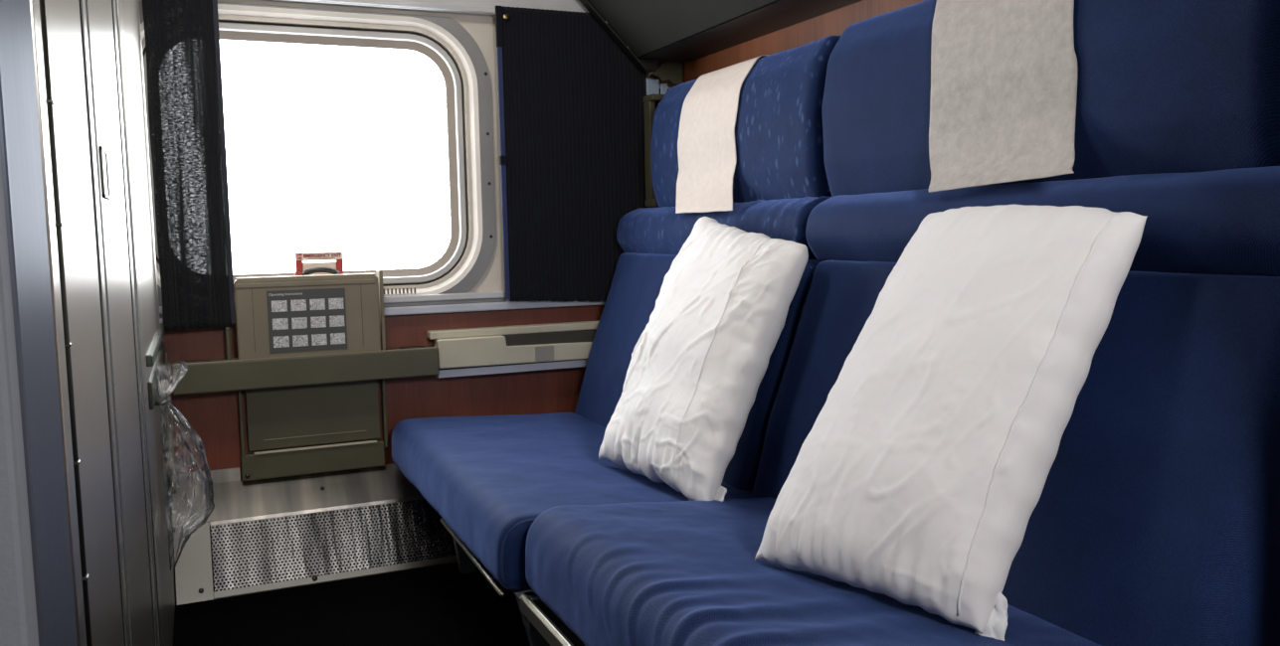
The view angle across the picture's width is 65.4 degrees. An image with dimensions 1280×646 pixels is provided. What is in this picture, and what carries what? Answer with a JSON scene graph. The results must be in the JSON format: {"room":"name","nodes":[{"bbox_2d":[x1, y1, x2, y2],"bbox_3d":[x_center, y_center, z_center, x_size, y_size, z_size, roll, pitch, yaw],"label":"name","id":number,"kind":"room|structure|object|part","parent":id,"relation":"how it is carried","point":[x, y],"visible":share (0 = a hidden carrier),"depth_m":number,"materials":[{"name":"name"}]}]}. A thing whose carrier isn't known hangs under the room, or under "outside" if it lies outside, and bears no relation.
{"room":"train carriage","nodes":[
{"label":"train carriage","id":0,"kind":"room"},
{"bbox_2d":[0,150,39,645],"bbox_3d":[-0.779,-0.196,0.376,0.898,2.120,0.035,-3,6,-24],"label":"wall","id":1,"kind":"structure","parent":0,"point":[18,610],"depth_m":0.57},
{"bbox_2d":[0,0,77,645],"bbox_3d":[-0.427,-0.227,0.632,0.050,2.120,0.152,-3,6,-24],"label":"trim","id":2,"kind":"structure","parent":1,"relation":"attached to","point":[20,147],"depth_m":0.65,"materials":[{"name":"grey metal"}]},
{"bbox_2d":[122,0,176,645],"bbox_3d":[-1.086,-0.353,2.116,0.050,2.120,0.810,-3,6,-24],"label":"wall","id":3,"kind":"structure","parent":0,"point":[130,8],"depth_m":2.08,"materials":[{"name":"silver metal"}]},
{"bbox_2d":[145,323,165,366],"bbox_3d":[-1.055,0.040,2.177,0.012,0.022,0.775,-3,6,-24],"label":"trim","id":4,"kind":"structure","parent":3,"relation":"attached to","point":[151,354],"depth_m":2.01,"materials":[{"name":"grey metal"}]},
{"bbox_2d":[147,342,165,409],"bbox_3d":[-1.055,0.104,2.182,0.008,0.053,0.775,-3,6,-24],"label":"trim","id":5,"kind":"structure","parent":3,"relation":"attached to","point":[152,381],"depth_m":1.96,"materials":[{"name":"grey metal"}]},
{"bbox_2d":[154,361,214,570],"bbox_3d":[-0.912,0.285,2.002,0.100,0.415,0.150,-6,7,-40],"label":"plastic bag","id":6,"kind":"object","parent":3,"relation":"hanging from","point":[207,510],"visible":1,"depth_m":2.01,"materials":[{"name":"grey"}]},
{"bbox_2d":[159,291,504,314],"bbox_3d":[-0.804,-0.058,2.700,0.900,0.019,0.021,-3,6,-24],"label":"trim","id":7,"kind":"structure","parent":3,"relation":"attached to","point":[488,294],"depth_m":2.80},
{"bbox_2d":[159,296,605,538],"bbox_3d":[-0.591,0.282,2.847,1.570,0.700,0.076,-3,6,-24],"label":"wall panel","id":8,"kind":"object","parent":3,"relation":"in","point":[215,417],"depth_m":2.81,"materials":[{"name":"red wood"}]},
{"bbox_2d":[171,269,439,481],"bbox_3d":[-0.873,0.137,2.648,0.666,0.542,0.087,-3,6,-24],"label":"folding table","id":9,"kind":"object","parent":8,"relation":"attached to","point":[313,354],"visible":0.99,"depth_m":2.63,"materials":[{"name":"beige plastic"}]},
{"bbox_3d":[-1.064,0.052,2.577,0.010,0.083,0.049,-3,6,-24],"label":"rail","id":10,"kind":"part","parent":9,"relation":"part of","materials":[{"name":"green plastic"}]},
{"bbox_3d":[-1.044,0.256,2.611,0.008,0.180,0.034,-3,6,-24],"label":"post","id":11,"kind":"part","parent":9,"relation":"part of","materials":[{"name":"green plastic"}]},
{"bbox_3d":[-0.879,0.370,2.695,0.368,0.069,0.029,-3,6,-24],"label":"kick plate","id":12,"kind":"part","parent":9,"relation":"part of","materials":[{"name":"green plastic"}]},
{"bbox_3d":[-0.877,0.241,2.688,0.340,0.172,0.022,-3,6,-24],"label":"panel","id":13,"kind":"part","parent":9,"relation":"part of","materials":[{"name":"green plastic"}]},
{"bbox_3d":[-0.708,-0.036,2.725,0.010,0.218,0.054,-3,6,-24],"label":"rail","id":14,"kind":"part","parent":9,"relation":"part of","materials":[{"name":"beige plastic"}]},
{"bbox_3d":[-0.708,0.244,2.759,0.008,0.197,0.034,-3,6,-24],"label":"post","id":15,"kind":"part","parent":9,"relation":"part of","materials":[{"name":"green plastic"}]},
{"bbox_2d":[426,321,599,378],"bbox_3d":[-0.322,0.073,2.894,0.576,0.130,0.074,-3,6,-24],"label":"armrest","id":16,"kind":"object","parent":8,"relation":"attached to","point":[463,352],"visible":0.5,"depth_m":2.85,"materials":[{"name":"beige plastic"}]},
{"bbox_3d":[-0.328,0.018,2.901,0.576,0.022,0.049,-3,6,-24],"label":"rail","id":17,"kind":"part","parent":16,"relation":"part of","materials":[{"name":"beige plastic"}]},
{"bbox_2d":[265,0,589,16],"bbox_3d":[-0.555,-0.908,2.724,1.470,0.108,0.045,-3,6,-24],"label":"trim","id":18,"kind":"structure","parent":3,"relation":"attached to","point":[467,7],"depth_m":2.74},
{"bbox_2d":[172,548,530,645],"bbox_3d":[-0.041,0.830,0.958,2.600,0.060,4.250,-3,6,-24],"label":"floor","id":19,"kind":"structure","parent":0,"point":[436,606],"depth_m":2.34,"materials":[{"name":"black carpet"}]},
{"bbox_2d":[29,0,165,645],"bbox_3d":[-0.884,-0.263,1.139,0.484,2.115,1.139,-3,6,-24],"label":"door frame","id":20,"kind":"structure","parent":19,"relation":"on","point":[79,46],"depth_m":1.04,"materials":[{"name":"silver metal"}]},
{"bbox_3d":[-0.533,-0.260,0.906,0.020,2.080,0.314,-3,6,-24],"label":"door","id":21,"kind":"part","parent":20,"relation":"part of","materials":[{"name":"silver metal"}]},
{"bbox_3d":[-0.646,-0.180,1.204,0.003,0.060,0.075,-3,6,-24],"label":"pull frame","id":22,"kind":"part","parent":20,"relation":"part of","materials":[{"name":"grey metal"}]},
{"bbox_3d":[-0.647,-0.180,1.204,0.001,0.050,0.061,-3,6,-24],"label":"pull plate","id":23,"kind":"part","parent":20,"relation":"part of","materials":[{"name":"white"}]},
{"bbox_3d":[-0.720,-0.296,1.327,0.020,2.080,0.438,-3,6,-24],"label":"door","id":24,"kind":"part","parent":20,"relation":"part of","materials":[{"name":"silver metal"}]},
{"bbox_2d":[172,463,474,605],"bbox_3d":[-0.828,0.517,2.639,0.736,0.279,0.199,-3,6,-24],"label":"heater cover","id":25,"kind":"object","parent":19,"relation":"on","point":[277,526],"visible":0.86,"depth_m":2.61,"materials":[{"name":"silver metal"}]},
{"bbox_3d":[-1.106,0.594,2.469,0.083,0.169,0.100,-3,6,-24],"label":"plate","id":26,"kind":"part","parent":25,"relation":"part of","materials":[{"name":"silver metal"}]},
{"bbox_3d":[-0.848,0.448,2.676,0.736,0.080,0.100,-3,6,-24],"label":"plate","id":27,"kind":"part","parent":25,"relation":"part of","materials":[{"name":"silver metal"}]},
{"bbox_3d":[-0.770,0.568,2.620,0.650,0.152,0.086,-3,6,-24],"label":"perforated panel","id":28,"kind":"part","parent":25,"relation":"part of","materials":[{"name":"silver metal"}]},
{"bbox_2d":[391,0,1279,645],"bbox_3d":[0.131,0.054,1.947,0.902,1.294,2.035,-3,6,-24],"label":"sofa","id":29,"kind":"object","parent":19,"relation":"on","point":[1155,521],"visible":0.64,"depth_m":1.34,"materials":[{"name":"blue fabric"}]},
{"bbox_3d":[-0.466,0.554,2.600,0.069,0.200,0.030,-3,6,-24],"label":"leg","id":30,"kind":"part","parent":29,"relation":"part of","materials":[{"name":"grey metal"}]},
{"bbox_3d":[-0.345,0.463,2.010,0.011,0.016,0.530,-3,6,-22],"label":"seat rail","id":31,"kind":"part","parent":29,"relation":"part of","materials":[{"name":"silver metal"}]},
{"bbox_3d":[-0.168,0.597,1.748,0.092,0.262,0.030,-3,6,-24],"label":"leg","id":32,"kind":"part","parent":29,"relation":"part of","materials":[{"name":"grey metal"}]},
{"bbox_3d":[-0.018,0.513,1.303,0.014,0.030,0.900,-3,6,-24],"label":"seat rail","id":33,"kind":"part","parent":29,"relation":"part of","materials":[{"name":"silver metal"}]},
{"bbox_3d":[-0.049,0.639,1.871,0.020,0.150,1.850,-3,6,-24],"label":"skirt panel","id":34,"kind":"part","parent":29,"relation":"part of","materials":[{"name":"silver metal"}]},
{"bbox_2d":[391,412,752,590],"bbox_3d":[-0.183,0.365,2.350,0.616,0.161,1.095,-3,6,-24],"label":"seat cushion","id":35,"kind":"object","parent":29,"relation":"on","point":[488,478],"depth_m":2.11,"materials":[{"name":"blue fabric"}]},
{"bbox_2d":[574,252,820,491],"bbox_3d":[0.145,0.098,2.506,0.330,0.538,1.005,-3,6,-24],"label":"cushion","id":36,"kind":"object","parent":29,"relation":"on","point":[638,280],"depth_m":2.67,"materials":[{"name":"blue fabric"}]},
{"bbox_2d":[598,216,808,502],"bbox_3d":[0.119,0.052,2.053,0.314,0.545,0.479,-3,6,-24],"label":"pillow","id":37,"kind":"object","parent":29,"relation":"on","point":[696,370],"visible":0.98,"depth_m":1.93,"materials":[{"name":"white fabric"}]},
{"bbox_2d":[675,54,768,213],"bbox_3d":[0.222,-0.458,2.465,0.212,0.368,0.398,-3,6,-24],"label":"headrest cover","id":38,"kind":"object","parent":29,"relation":"on","point":[706,143],"visible":0.94,"depth_m":2.46,"materials":[{"name":"beige fabric"}]},
{"bbox_2d":[525,497,1101,645],"bbox_3d":[0.245,0.428,1.423,0.584,0.191,0.930,-3,6,-24],"label":"seat cushion","id":39,"kind":"object","parent":29,"relation":"on","point":[682,573],"depth_m":1.35,"materials":[{"name":"blue fabric"}]},
{"bbox_2d":[754,204,1147,641],"bbox_3d":[0.400,0.106,1.390,0.390,0.538,0.417,-3,6,-24],"label":"pillow","id":40,"kind":"object","parent":29,"relation":"on","point":[920,476],"visible":1,"depth_m":1.28,"materials":[{"name":"white fabric"}]},
{"bbox_2d":[928,0,1077,192],"bbox_3d":[0.587,-0.396,1.617,0.208,0.360,0.489,-3,6,-24],"label":"headrest cover","id":41,"kind":"object","parent":29,"relation":"on","point":[1004,73],"visible":1,"depth_m":1.55,"materials":[{"name":"grey fabric"}]},
{"bbox_2d":[751,260,1279,645],"bbox_3d":[0.553,0.178,1.574,0.341,0.539,0.995,-3,6,-24],"label":"cushion","id":42,"kind":"object","parent":29,"relation":"on","point":[1155,521],"depth_m":1.21,"materials":[{"name":"blue fabric"}]},
{"bbox_2d":[139,0,676,319],"bbox_3d":[-0.617,-0.754,2.762,1.570,1.460,0.050,-3,6,-24],"label":"window surround","id":43,"kind":"object","parent":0,"point":[481,29],"visible":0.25,"depth_m":2.81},
{"bbox_2d":[141,0,235,331],"bbox_3d":[-1.117,-0.483,2.466,0.174,1.005,0.023,-3,6,-24],"label":"curtain","id":44,"kind":"object","parent":43,"relation":"attached to","point":[186,118],"visible":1,"depth_m":2.48,"materials":[{"name":"black fabric"}]},
{"bbox_2d":[139,0,496,306],"bbox_3d":[-0.870,-0.444,2.667,0.968,0.770,0.068,-3,6,-24],"label":"window","id":45,"kind":"structure","parent":43,"relation":"attached to","point":[451,31],"depth_m":2.79,"materials":[{"name":"white plastic"}]},
{"bbox_2d":[294,251,343,275],"bbox_3d":[-0.851,-0.156,2.648,0.124,0.065,0.034,-3,6,-24],"label":"handle","id":46,"kind":"object","parent":45,"relation":"attached to","point":[334,268],"visible":0.96,"depth_m":2.65,"materials":[{"name":"red plastic"}]},
{"bbox_3d":[-0.902,-0.144,2.641,0.018,0.044,0.006,-3,6,-24],"label":"bracket leg","id":47,"kind":"part","parent":46,"relation":"part of","materials":[{"name":"red plastic"}]},
{"bbox_3d":[-0.855,-0.178,2.656,0.117,0.018,0.002,-3,6,-24],"label":"sign plate","id":48,"kind":"part","parent":46,"relation":"part of","materials":[{"name":"beige"}]},
{"bbox_3d":[-0.856,-0.150,2.664,0.088,0.025,0.003,-3,6,-24],"label":"plate","id":49,"kind":"part","parent":46,"relation":"part of","materials":[{"name":"beige"}]},
{"bbox_3d":[-0.808,-0.150,2.682,0.018,0.044,0.006,-3,6,-24],"label":"bracket leg","id":50,"kind":"part","parent":46,"relation":"part of","materials":[{"name":"red plastic"}]},
{"bbox_2d":[642,60,682,207],"bbox_3d":[0.074,-0.579,2.995,0.129,0.458,0.109,-3,6,-24],"label":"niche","id":51,"kind":"object","parent":43,"relation":"attached to","point":[671,71],"visible":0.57,"depth_m":2.97,"materials":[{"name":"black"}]},
{"bbox_3d":[0.025,-0.518,2.985,0.020,0.293,0.070,-3,6,-24],"label":"post","id":52,"kind":"part","parent":51,"relation":"part of","materials":[{"name":"green plastic"}]},
{"bbox_2d":[645,198,658,207],"bbox_3d":[0.079,-0.362,3.008,0.124,0.023,0.095,-3,6,-24],"label":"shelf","id":53,"kind":"object","parent":51,"relation":"attached to","point":[649,203],"depth_m":2.96,"materials":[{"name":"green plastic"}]},
{"bbox_2d":[646,79,659,95],"bbox_3d":[0.037,-0.703,2.973,0.040,0.047,0.008,-3,6,-24],"label":"switch plate","id":54,"kind":"object","parent":51,"relation":"attached to","point":[652,86],"depth_m":2.97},
{"bbox_2d":[642,93,664,104],"bbox_3d":[0.073,-0.668,2.979,0.124,0.018,0.095,-3,6,-24],"label":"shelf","id":55,"kind":"object","parent":51,"relation":"attached to","point":[650,98],"depth_m":2.94,"materials":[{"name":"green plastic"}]},
{"bbox_2d":[660,83,667,94],"bbox_3d":[0.071,-0.700,2.988,0.021,0.037,0.008,-3,6,-24],"label":"switch plate","id":56,"kind":"object","parent":51,"relation":"attached to","point":[663,87],"depth_m":2.98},
{"bbox_2d":[676,0,924,85],"bbox_3d":[0.943,-0.316,1.297,0.060,2.120,4.250,-3,6,-24],"label":"wall","id":57,"kind":"structure","parent":0,"point":[834,22],"depth_m":2.45,"materials":[{"name":"orange wood"}]},
{"bbox_2d":[495,4,647,301],"bbox_3d":[-0.184,-0.473,2.896,0.457,0.846,0.019,-3,6,-23],"label":"curtain","id":58,"kind":"object","parent":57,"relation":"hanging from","point":[571,106],"visible":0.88,"depth_m":2.88,"materials":[{"name":"black fabric"}]},
{"bbox_2d":[578,0,861,73],"bbox_3d":[0.171,-1.010,1.865,0.817,0.734,2.058,-3,6,-24],"label":"upper berth","id":59,"kind":"object","parent":57,"relation":"attached to","point":[648,32],"visible":1,"depth_m":2.59,"materials":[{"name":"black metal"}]},
{"bbox_3d":[-0.200,-1.025,2.809,0.598,0.604,0.036,-3,6,-24],"label":"trim","id":60,"kind":"part","parent":59,"relation":"part of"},
{"bbox_3d":[0.481,-0.704,2.008,0.171,0.020,2.020,-3,6,-24],"label":"rail","id":61,"kind":"part","parent":59,"relation":"part of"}
]}

